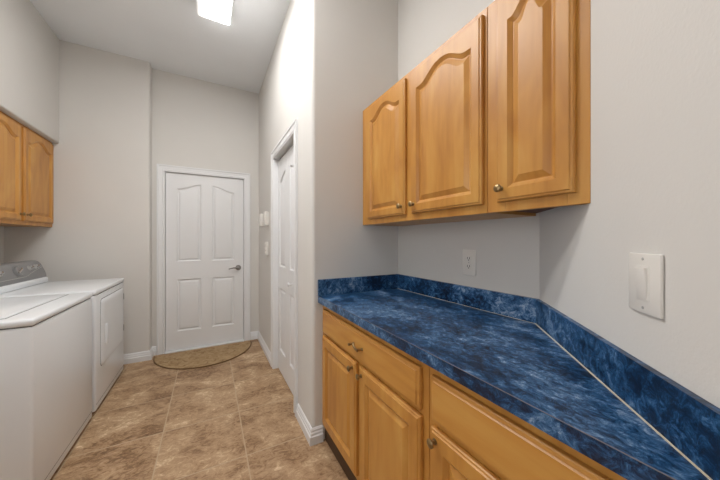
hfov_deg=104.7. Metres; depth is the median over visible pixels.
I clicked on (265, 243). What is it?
switch panel
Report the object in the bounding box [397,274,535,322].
backsplash
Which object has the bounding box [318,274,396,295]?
backsplash
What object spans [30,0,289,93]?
ceiling
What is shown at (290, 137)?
door frame
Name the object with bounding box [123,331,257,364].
baseboard
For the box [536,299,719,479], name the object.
backsplash
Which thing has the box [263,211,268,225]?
box
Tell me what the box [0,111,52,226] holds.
upper cabinet
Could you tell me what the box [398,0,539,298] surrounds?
wall
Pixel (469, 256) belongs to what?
wall outlet
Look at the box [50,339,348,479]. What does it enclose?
floor
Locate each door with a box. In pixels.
[166,172,242,350]
[278,145,293,395]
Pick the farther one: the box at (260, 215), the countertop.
the box at (260, 215)
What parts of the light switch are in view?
switch frame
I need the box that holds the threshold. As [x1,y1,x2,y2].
[165,339,243,353]
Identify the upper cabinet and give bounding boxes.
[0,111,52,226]
[363,7,529,225]
[488,0,590,215]
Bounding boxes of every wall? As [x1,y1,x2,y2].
[0,0,58,142]
[0,226,3,263]
[4,40,258,354]
[259,0,397,438]
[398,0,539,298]
[540,0,719,407]
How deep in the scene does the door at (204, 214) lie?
3.29 m
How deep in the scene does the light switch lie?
0.54 m
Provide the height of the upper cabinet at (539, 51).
0.783 m
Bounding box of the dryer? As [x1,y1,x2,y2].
[0,260,123,411]
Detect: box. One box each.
[259,214,263,226]
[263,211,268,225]
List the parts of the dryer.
knob, handle, door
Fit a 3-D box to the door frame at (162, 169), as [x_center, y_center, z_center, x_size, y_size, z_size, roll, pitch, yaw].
[-1.849,0.214,3.349,0.967,2.112,0.140,0,0,-29]
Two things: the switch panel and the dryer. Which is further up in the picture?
the switch panel
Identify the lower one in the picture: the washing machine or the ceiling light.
the washing machine
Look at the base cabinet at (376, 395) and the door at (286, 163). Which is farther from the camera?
the door at (286, 163)
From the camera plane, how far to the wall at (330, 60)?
1.87 m
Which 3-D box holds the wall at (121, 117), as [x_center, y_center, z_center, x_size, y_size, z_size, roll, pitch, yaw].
[-2.279,-0.310,3.089,2.450,3.160,0.295,0,0,-29]
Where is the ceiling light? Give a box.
[196,0,231,24]
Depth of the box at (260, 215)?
3.23 m
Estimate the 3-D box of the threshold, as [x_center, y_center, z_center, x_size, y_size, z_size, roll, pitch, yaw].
[-1.832,1.263,3.318,0.819,0.014,0.090,0,0,-29]
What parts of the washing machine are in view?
lid panel, lid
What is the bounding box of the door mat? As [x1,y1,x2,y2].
[153,341,251,369]
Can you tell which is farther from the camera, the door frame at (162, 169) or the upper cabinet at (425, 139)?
the door frame at (162, 169)
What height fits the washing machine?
1.098 m
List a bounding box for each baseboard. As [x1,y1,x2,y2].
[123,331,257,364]
[257,331,322,445]
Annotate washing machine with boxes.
[0,292,92,479]
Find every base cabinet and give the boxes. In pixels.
[322,306,429,479]
[427,367,626,479]
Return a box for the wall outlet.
[463,250,475,275]
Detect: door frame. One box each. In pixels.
[157,164,249,354]
[271,119,297,416]
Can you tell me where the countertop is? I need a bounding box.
[318,274,719,479]
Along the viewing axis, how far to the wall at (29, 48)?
2.17 m
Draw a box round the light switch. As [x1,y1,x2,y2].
[629,253,663,318]
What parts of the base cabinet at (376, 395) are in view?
door, drawer pull, knob, drawer, door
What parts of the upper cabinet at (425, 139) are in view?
door, door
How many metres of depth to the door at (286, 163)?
2.45 m
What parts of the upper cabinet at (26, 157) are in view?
door, door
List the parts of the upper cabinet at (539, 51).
knob, rail, panel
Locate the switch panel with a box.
[264,242,267,254]
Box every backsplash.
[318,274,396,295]
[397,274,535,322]
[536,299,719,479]
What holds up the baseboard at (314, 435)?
attached to the wall at (330, 60)
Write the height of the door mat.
0.012 m
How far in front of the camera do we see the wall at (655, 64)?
0.54 m
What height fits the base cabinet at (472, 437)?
0.876 m
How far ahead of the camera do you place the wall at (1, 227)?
2.42 m

